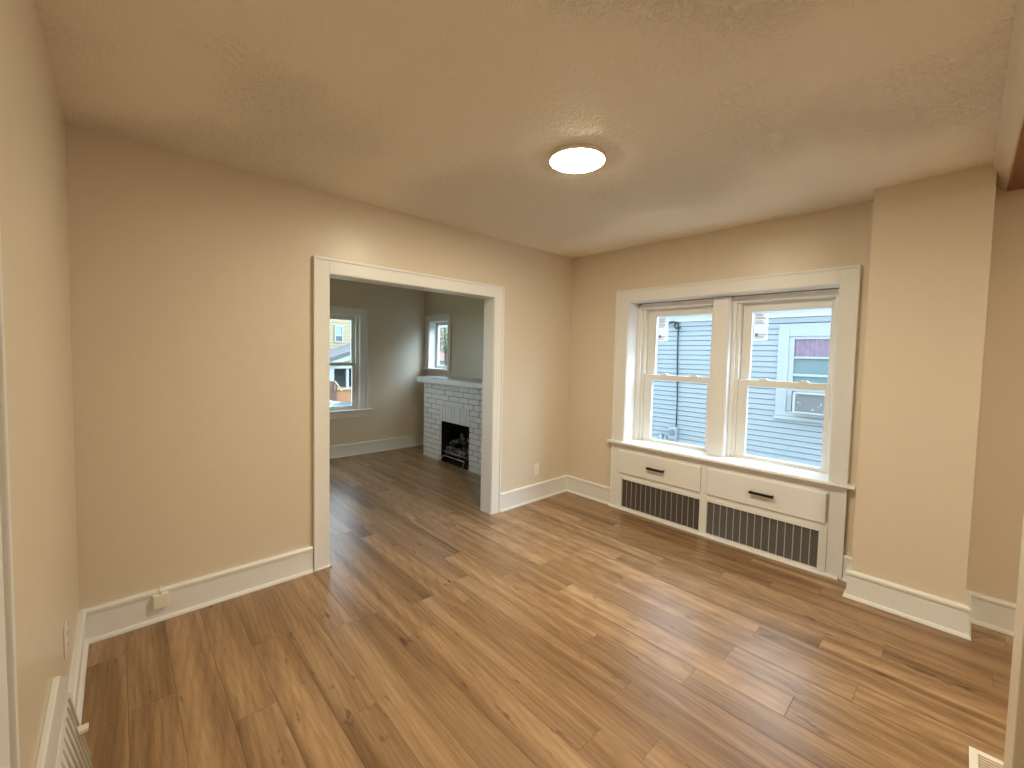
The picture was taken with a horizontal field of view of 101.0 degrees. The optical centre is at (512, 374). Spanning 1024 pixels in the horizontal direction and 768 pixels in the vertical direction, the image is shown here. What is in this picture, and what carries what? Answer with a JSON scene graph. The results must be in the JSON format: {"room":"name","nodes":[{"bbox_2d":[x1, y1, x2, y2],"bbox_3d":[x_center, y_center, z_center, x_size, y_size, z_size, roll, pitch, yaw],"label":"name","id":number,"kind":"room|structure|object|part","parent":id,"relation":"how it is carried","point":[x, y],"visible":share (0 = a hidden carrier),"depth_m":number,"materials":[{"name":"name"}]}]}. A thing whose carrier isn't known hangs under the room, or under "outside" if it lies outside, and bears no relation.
{"room":"empty dining room","nodes":[
{"label":"empty dining room","id":0,"kind":"room"},
{"bbox_2d":[0,0,78,767],"bbox_3d":[-1.032,0.162,0.762,0.150,2.500,3.300,-1,4,-43],"label":"wall","id":1,"kind":"structure","parent":0,"point":[33,175],"depth_m":1.13,"materials":[{"name":"beige paint"}]},
{"bbox_2d":[0,224,19,767],"bbox_3d":[-0.531,0.403,0.363,0.028,2.077,0.910,-1,4,-43],"label":"door","id":2,"kind":"structure","parent":1,"relation":"in","point":[9,722],"depth_m":0.68,"materials":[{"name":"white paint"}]},
{"bbox_2d":[35,676,91,767],"bbox_3d":[-1.252,1.152,1.199,0.091,0.470,1.020,-1,4,-43],"label":"air vent","id":3,"kind":"object","parent":1,"relation":"in","point":[62,744],"visible":1,"depth_m":1.26,"materials":[{"name":"white paint"}]},
{"bbox_3d":[-1.233,1.056,1.121,0.016,0.270,0.890,-1,4,-43],"label":"plate","id":4,"kind":"part","parent":3,"relation":"part of","materials":[{"name":"white paint"}]},
{"bbox_3d":[-1.457,1.200,1.429,0.028,0.013,0.030,-1,4,-43],"label":"damper lever","id":5,"kind":"part","parent":3,"relation":"part of","materials":[{"name":"beige plastic"}]},
{"bbox_2d":[63,619,68,658],"bbox_3d":[-1.637,0.967,1.546,0.009,0.116,0.072,-1,4,-43],"label":"wall outlet","id":6,"kind":"object","parent":1,"relation":"attached to","point":[65,628],"visible":1,"depth_m":1.52,"materials":[{"name":"beige plastic"}]},
{"bbox_2d":[68,610,88,725],"bbox_3d":[-1.844,1.260,1.791,0.032,0.172,0.800,-1,4,-43],"label":"baseboard","id":7,"kind":"structure","parent":1,"relation":"attached to","point":[77,677],"depth_m":1.79,"materials":[{"name":"white paint"}]},
{"bbox_2d":[65,122,572,609],"bbox_3d":[-1.333,0.056,2.818,5.200,2.500,0.120,-1,4,-43],"label":"wall","id":8,"kind":"structure","parent":0,"point":[191,278],"depth_m":2.40,"materials":[{"name":"beige paint"}]},
{"bbox_2d":[151,586,169,609],"bbox_3d":[-1.889,1.195,2.262,0.076,0.111,0.039,-1,4,-43],"label":"phone jack","id":9,"kind":"object","parent":8,"relation":"attached to","point":[160,600],"visible":1,"depth_m":2.25,"materials":[{"name":"beige plastic"}]},
{"bbox_2d":[81,546,313,643],"bbox_3d":[-1.723,1.232,2.429,1.081,0.172,0.032,-1,4,-43],"label":"baseboard","id":10,"kind":"structure","parent":8,"relation":"attached to","point":[110,619],"depth_m":2.37,"materials":[{"name":"white paint"}]},
{"bbox_2d":[313,255,504,571],"bbox_3d":[-0.753,0.254,3.372,1.643,2.076,0.180,-1,4,-43],"label":"trim","id":11,"kind":"structure","parent":8,"relation":"attached to","point":[324,268],"depth_m":3.02,"materials":[{"name":"white paint"}]},
{"bbox_3d":[-0.805,0.251,3.427,1.643,2.076,0.028,-1,4,-43],"label":"casing","id":12,"kind":"part","parent":11,"relation":"part of","materials":[{"name":"white paint"}]},
{"bbox_2d":[500,475,566,511],"bbox_3d":[0.237,1.186,4.261,0.975,0.172,0.032,-1,4,-43],"label":"baseboard","id":13,"kind":"structure","parent":8,"relation":"attached to","point":[521,496],"depth_m":4.22,"materials":[{"name":"white paint"}]},
{"bbox_2d":[533,463,538,475],"bbox_3d":[0.234,0.959,4.258,0.072,0.116,0.009,-1,4,-43],"label":"wall outlet","id":14,"kind":"object","parent":8,"relation":"attached to","point":[536,466],"visible":1,"depth_m":4.25,"materials":[{"name":"beige plastic"}]},
{"bbox_2d":[330,278,425,445],"bbox_3d":[-3.360,-0.092,4.984,5.200,2.500,0.200,-1,4,-43],"label":"wall","id":15,"kind":"structure","parent":0,"point":[396,315],"depth_m":6.26,"materials":[{"name":"beige paint"}]},
{"bbox_2d":[330,306,372,419],"bbox_3d":[-2.617,-0.157,5.638,1.440,1.530,0.254,-1,4,-43],"label":"window","id":16,"kind":"structure","parent":15,"relation":"in","point":[358,362],"depth_m":5.96,"materials":[{"name":"white paint"}]},
{"bbox_3d":[-2.630,-0.473,5.643,1.020,0.690,0.032,-1,4,-43],"label":"sash","id":17,"kind":"part","parent":16,"relation":"part of","materials":[{"name":"white plastic"}]},
{"bbox_3d":[-2.619,0.166,5.648,1.020,0.657,0.032,-1,4,-43],"label":"sash","id":18,"kind":"part","parent":16,"relation":"part of","materials":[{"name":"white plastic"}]},
{"bbox_3d":[-2.631,0.507,5.670,1.440,0.026,0.254,-1,4,-43],"label":"sill","id":19,"kind":"part","parent":16,"relation":"part of","materials":[{"name":"white paint"}]},
{"bbox_2d":[330,434,423,458],"bbox_3d":[-3.233,1.075,5.024,5.000,0.172,0.032,-1,4,-43],"label":"baseboard","id":20,"kind":"structure","parent":15,"relation":"attached to","point":[351,449],"depth_m":6.16,"materials":[{"name":"white paint"}]},
{"bbox_2d":[36,0,1016,258],"bbox_3d":[-1.205,-1.270,2.868,5.500,0.150,6.250,-1,4,-43],"label":"ceiling","id":21,"kind":"structure","parent":0,"point":[706,116],"depth_m":1.69,"materials":[{"name":"beige paint"}]},
{"bbox_2d":[549,144,605,172],"bbox_3d":[0.334,-1.117,2.195,0.296,0.026,0.296,-1,4,-43],"label":"ceiling light","id":22,"kind":"object","parent":21,"relation":"in","point":[576,158],"visible":1,"depth_m":2.16,"materials":[{"name":"white"}]},
{"bbox_2d":[81,445,1013,767],"bbox_3d":[-0.392,1.464,2.067,5.500,0.200,8.800,-1,4,-43],"label":"floor","id":23,"kind":"structure","parent":0,"point":[565,629],"depth_m":2.03,"materials":[{"name":"brown wood"}]},
{"bbox_2d":[417,376,482,474],"bbox_3d":[-0.654,0.625,5.578,0.460,1.128,1.640,-1,4,-43],"label":"fireplace","id":24,"kind":"object","parent":23,"relation":"on","point":[453,405],"depth_m":5.60,"materials":[{"name":"grey brick"}]},
{"bbox_3d":[-0.698,1.111,5.552,0.336,0.154,0.537,-1,4,-43],"label":"log grate","id":25,"kind":"part","parent":24,"relation":"part of","materials":[{"name":"black metal"}]},
{"bbox_2d":[446,446,468,458],"bbox_3d":[-0.706,1.028,5.561,0.112,0.109,0.502,-1,4,-43],"label":"log","id":26,"kind":"object","parent":24,"relation":"on","point":[450,449],"visible":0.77,"depth_m":5.53,"materials":[{"name":"wood"}]},
{"bbox_2d":[450,439,461,445],"bbox_3d":[-0.747,0.912,5.675,0.228,0.113,0.085,3,3,27],"label":"log","id":27,"kind":"object","parent":26,"relation":"on","point":[457,441],"visible":0.83,"depth_m":5.65,"materials":[{"name":"wood"}]},
{"bbox_2d":[460,433,467,447],"bbox_3d":[-0.645,0.868,5.581,0.085,0.163,0.225,0,3,-21],"label":"log","id":28,"kind":"object","parent":27,"relation":"on","point":[462,435],"visible":0.98,"depth_m":5.54,"materials":[{"name":"wood"}]},
{"bbox_2d":[454,445,468,450],"bbox_3d":[-0.624,1.022,5.643,0.123,0.115,0.498,-1,4,-43],"label":"log","id":29,"kind":"object","parent":24,"relation":"on","point":[455,446],"visible":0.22,"depth_m":5.68,"materials":[{"name":"ceramic"}]},
{"bbox_2d":[608,443,847,579],"bbox_3d":[1.579,1.022,3.482,0.073,0.632,1.838,-1,4,-43],"label":"base cabinet","id":30,"kind":"object","parent":23,"relation":"on","point":[801,524],"visible":0.98,"depth_m":3.30,"materials":[{"name":"white paint"}]},
{"bbox_3d":[1.274,0.854,3.780,0.039,0.019,0.166,-1,4,-43],"label":"handle","id":31,"kind":"part","parent":30,"relation":"part of","materials":[{"name":"black metal"}]},
{"bbox_2d":[617,475,699,531],"bbox_3d":[1.296,1.148,3.823,0.026,0.300,0.792,-1,4,-43],"label":"grille","id":32,"kind":"object","parent":30,"relation":"attached to","point":[679,508],"depth_m":3.79,"materials":[{"name":"grey"}]},
{"bbox_3d":[1.298,0.857,3.804,0.030,0.212,0.785,-1,4,-43],"label":"drawer","id":33,"kind":"part","parent":30,"relation":"part of","materials":[{"name":"white paint"}]},
{"bbox_3d":[1.857,0.896,3.157,0.039,0.019,0.166,-1,4,-43],"label":"handle","id":34,"kind":"part","parent":30,"relation":"part of","materials":[{"name":"black metal"}]},
{"bbox_2d":[705,498,827,571],"bbox_3d":[1.880,1.191,3.199,0.026,0.300,0.811,-1,4,-43],"label":"grille","id":35,"kind":"object","parent":30,"relation":"attached to","point":[791,540],"depth_m":3.16,"materials":[{"name":"silver metal"}]},
{"bbox_3d":[1.878,0.899,3.185,0.030,0.212,0.796,-1,4,-43],"label":"drawer","id":36,"kind":"part","parent":30,"relation":"part of","materials":[{"name":"white paint"}]},
{"bbox_2d":[969,746,1003,767],"bbox_3d":[1.697,1.435,1.462,0.300,0.007,0.160,-1,4,-43],"label":"floor vent","id":37,"kind":"object","parent":23,"relation":"in","point":[977,759],"visible":1,"depth_m":1.56,"materials":[{"name":"beige plastic"}]},
{"bbox_2d":[425,186,1023,603],"bbox_3d":[1.536,0.072,3.777,0.300,2.500,8.800,-1,4,-43],"label":"wall","id":38,"kind":"structure","parent":0,"point":[841,236],"depth_m":2.92,"materials":[{"name":"beige paint"}]},
{"bbox_2d":[423,313,451,370],"bbox_3d":[-1.079,-0.489,6.451,0.250,0.840,0.705,-1,4,-43],"label":"window","id":39,"kind":"structure","parent":38,"relation":"in","point":[433,323],"depth_m":6.58,"materials":[{"name":"white paint"}]},
{"bbox_3d":[-1.088,-0.081,6.471,0.250,0.023,0.705,-1,4,-43],"label":"sill","id":40,"kind":"part","parent":39,"relation":"part of","materials":[{"name":"white paint"}]},
{"bbox_3d":[-1.030,-0.450,6.475,0.032,0.716,0.502,-1,4,-43],"label":"sash","id":41,"kind":"part","parent":39,"relation":"part of","materials":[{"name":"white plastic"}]},
{"bbox_2d":[566,475,609,504],"bbox_3d":[0.767,1.192,4.385,0.032,0.172,0.575,-1,4,-43],"label":"baseboard","id":42,"kind":"structure","parent":38,"relation":"attached to","point":[597,492],"depth_m":4.37,"materials":[{"name":"white paint"}]},
{"bbox_2d":[606,264,860,489],"bbox_3d":[1.714,-0.028,3.527,0.360,1.468,1.912,-1,4,-43],"label":"window","id":43,"kind":"structure","parent":38,"relation":"in","point":[732,303],"depth_m":3.48,"materials":[{"name":"white paint"}]},
{"bbox_2d":[658,318,668,340],"bbox_3d":[1.431,-0.428,4.021,0.002,0.220,0.104,-1,4,-43],"label":"label","id":44,"kind":"object","parent":43,"relation":"attached to","point":[663,323],"visible":1,"depth_m":4.02,"materials":[{"name":"white paper"}]},
{"bbox_3d":[1.516,0.332,3.902,0.032,0.643,0.663,-1,4,-43],"label":"sash","id":45,"kind":"part","parent":43,"relation":"part of","materials":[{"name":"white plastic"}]},
{"bbox_3d":[1.557,-0.278,3.898,0.032,0.663,0.663,-1,4,-43],"label":"sash","id":46,"kind":"part","parent":43,"relation":"part of","materials":[{"name":"white plastic"}]},
{"bbox_3d":[1.698,0.693,3.561,0.360,0.023,1.912,-1,4,-43],"label":"sill","id":47,"kind":"part","parent":43,"relation":"part of","materials":[{"name":"white paint"}]},
{"bbox_3d":[1.867,0.048,3.533,0.130,1.275,0.055,-1,4,-43],"label":"frame","id":48,"kind":"part","parent":43,"relation":"part of","materials":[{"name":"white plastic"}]},
{"bbox_3d":[1.799,0.015,3.601,0.135,1.331,1.598,-1,4,-43],"label":"frame","id":49,"kind":"part","parent":43,"relation":"part of","materials":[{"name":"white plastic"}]},
{"bbox_2d":[753,313,768,339],"bbox_3d":[2.004,-0.386,3.409,0.002,0.220,0.104,-1,4,-43],"label":"label","id":50,"kind":"object","parent":43,"relation":"attached to","point":[761,320],"visible":1,"depth_m":3.41,"materials":[{"name":"white paper"}]},
{"bbox_3d":[2.085,0.374,3.295,0.032,0.643,0.623,-1,4,-43],"label":"sash","id":51,"kind":"part","parent":43,"relation":"part of","materials":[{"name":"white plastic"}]},
{"bbox_3d":[2.126,-0.236,3.291,0.032,0.663,0.623,-1,4,-43],"label":"sash","id":52,"kind":"part","parent":43,"relation":"part of","materials":[{"name":"white plastic"}]},
{"bbox_2d":[842,554,851,593],"bbox_3d":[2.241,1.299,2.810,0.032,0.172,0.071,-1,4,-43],"label":"baseboard","id":53,"kind":"structure","parent":38,"relation":"attached to","point":[847,559],"depth_m":2.82,"materials":[{"name":"white paint"}]},
{"bbox_2d":[965,590,970,637],"bbox_3d":[2.523,1.328,2.341,0.263,0.172,0.032,-1,4,-43],"label":"baseboard","id":54,"kind":"structure","parent":38,"relation":"attached to","point":[967,594],"depth_m":2.33,"materials":[{"name":"white paint"}]},
{"bbox_2d":[967,590,1015,636],"bbox_3d":[3.426,1.386,1.545,0.032,0.172,2.433,-1,4,-43],"label":"baseboard","id":55,"kind":"structure","parent":38,"relation":"attached to","point":[989,612],"depth_m":2.35,"materials":[{"name":"white paint"}]},
{"bbox_2d":[993,0,1023,189],"bbox_3d":[1.810,-1.020,1.414,2.490,0.080,0.208,-1,4,-43],"label":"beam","id":56,"kind":"structure","parent":38,"relation":"attached to","point":[1011,121],"depth_m":1.61,"materials":[{"name":"beige paint"}]},
{"bbox_2d":[1007,122,1023,191],"bbox_3d":[1.877,-0.971,1.343,2.490,0.008,0.288,-1,4,-43],"label":"trim","id":57,"kind":"structure","parent":38,"relation":"attached to","point":[1016,181],"depth_m":2.04,"materials":[{"name":"brown wood"}]},
{"bbox_2d":[851,165,996,603],"bbox_3d":[2.383,0.152,2.484,0.231,2.500,0.484,-1,4,-43],"label":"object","id":58,"kind":"object","parent":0,"point":[931,241],"visible":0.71,"depth_m":2.38,"materials":[{"name":"beige paint"}]},
{"bbox_2d":[842,570,970,640],"bbox_3d":[2.262,1.317,2.450,0.032,0.172,0.548,-1,4,-43],"label":"baseboard","id":59,"kind":"structure","parent":58,"relation":"attached to","point":[948,616],"depth_m":2.43,"materials":[{"name":"white paint"}]},
{"bbox_3d":[0.445,0.221,0.187,1.221,2.500,0.160,-1,4,-43],"label":"wall","id":60,"kind":"structure","parent":0,"visible":0},
{"bbox_2d":[1003,516,1023,767],"bbox_3d":[0.858,0.251,0.586,0.115,2.420,0.185,-1,4,-43],"label":"trim","id":61,"kind":"structure","parent":60,"relation":"attached to","point":[1014,740],"depth_m":0.65,"materials":[{"name":"beige paint"}]},
{"label":"outside","id":62,"kind":"structure","parent":0,"visible":0},
{"bbox_3d":[-17.152,1.765,38.242,100.000,2.600,66.800,-1,4,-43],"label":"ground","id":63,"kind":"structure","parent":62,"visible":0},
{"bbox_2d":[330,400,341,406],"bbox_3d":[-11.730,1.776,23.294,1.800,1.450,4.291,4,4,41],"label":"car","id":64,"kind":"object","parent":63,"relation":"on","point":[332,403],"visible":0.02,"depth_m":23.82,"materials":[{"name":"white paint"}]},
{"bbox_2d":[330,319,350,401],"bbox_3d":[-13.497,-3.184,32.450,9.600,10.400,10.542,-1,4,-43],"label":"house","id":65,"kind":"structure","parent":63,"relation":"on","point":[340,330],"depth_m":29.93,"materials":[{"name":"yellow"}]},
{"bbox_3d":[-12.563,-2.581,30.418,0.430,0.370,0.040,-1,4,-43],"label":"pane","id":66,"kind":"part","parent":65,"relation":"part of","materials":[{"name":"grey glass"}]},
{"bbox_3d":[-12.551,-3.135,30.392,0.430,0.580,0.040,-1,4,-43],"label":"pane","id":67,"kind":"part","parent":65,"relation":"part of","materials":[{"name":"blue"}]},
{"bbox_2d":[332,402,350,406],"bbox_3d":[-6.263,1.895,17.448,1.800,1.450,4.291,4,4,44],"label":"car","id":68,"kind":"object","parent":63,"relation":"on","point":[342,403],"visible":0.02,"depth_m":17.27,"materials":[{"name":"blue paint"}]},
{"bbox_2d":[439,327,447,365],"bbox_3d":[-2.963,-0.393,18.465,2.216,5.036,2.252,-1,4,-43],"label":"tree","id":69,"kind":"object","parent":63,"relation":"on","point":[444,350],"visible":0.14,"depth_m":18.43,"materials":[{"name":"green plant"}]},
{"bbox_3d":[-2.930,-1.889,18.393,2.216,2.039,2.252,-1,4,-43],"label":"crown","id":70,"kind":"part","parent":69,"relation":"part of","materials":[{"name":"green plant"}]},
{"bbox_2d":[439,327,447,365],"bbox_3d":[-6.778,-1.420,38.341,7.200,6.600,7.500,-1,4,-43],"label":"house","id":71,"kind":"structure","parent":63,"relation":"on","point":[441,355],"depth_m":34.86,"materials":[{"name":"grey"}]},
{"bbox_2d":[440,308,831,466],"bbox_3d":[6.303,-0.541,9.296,8.780,5.800,15.200,-1,4,-43],"label":"house","id":72,"kind":"structure","parent":63,"relation":"on","point":[796,349],"depth_m":6.02,"materials":[{"name":"light blue siding"},{"name":"grey shingle"},{"name":"white paint"}]},
{"bbox_2d":[668,426,678,441],"bbox_3d":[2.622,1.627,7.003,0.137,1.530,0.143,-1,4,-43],"label":"electric meter","id":73,"kind":"object","parent":72,"relation":"attached to","point":[672,430],"visible":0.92,"depth_m":6.94,"materials":[{"name":"grey metal"}]},
{"bbox_3d":[2.634,-0.811,6.954,0.093,0.141,0.247,-1,4,-43],"label":"wire bracket","id":74,"kind":"part","parent":72,"relation":"part of","materials":[{"name":"black metal"}]},
{"bbox_2d":[676,324,678,426],"bbox_3d":[2.705,0.012,6.949,0.022,1.695,0.057,-1,4,-43],"label":"cable","id":75,"kind":"object","parent":72,"relation":"attached to","point":[678,324],"visible":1,"depth_m":6.94,"materials":[{"name":"grey plastic"}]},
{"bbox_3d":[4.197,0.028,5.411,0.080,1.045,1.154,-1,4,-43],"label":"sash","id":76,"kind":"part","parent":72,"relation":"part of","materials":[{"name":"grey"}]},
{"bbox_2d":[792,391,824,415],"bbox_3d":[3.982,0.381,5.519,0.240,0.276,0.510,-1,4,-43],"label":"air conditioner","id":77,"kind":"object","parent":72,"relation":"attached to","point":[812,403],"visible":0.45,"depth_m":5.51,"materials":[{"name":"grey"}]},
{"bbox_3d":[4.203,-0.007,5.415,0.005,0.375,1.034,-1,4,-43],"label":"pane","id":78,"kind":"part","parent":72,"relation":"part of","materials":[{"name":"glass"}]}
]}

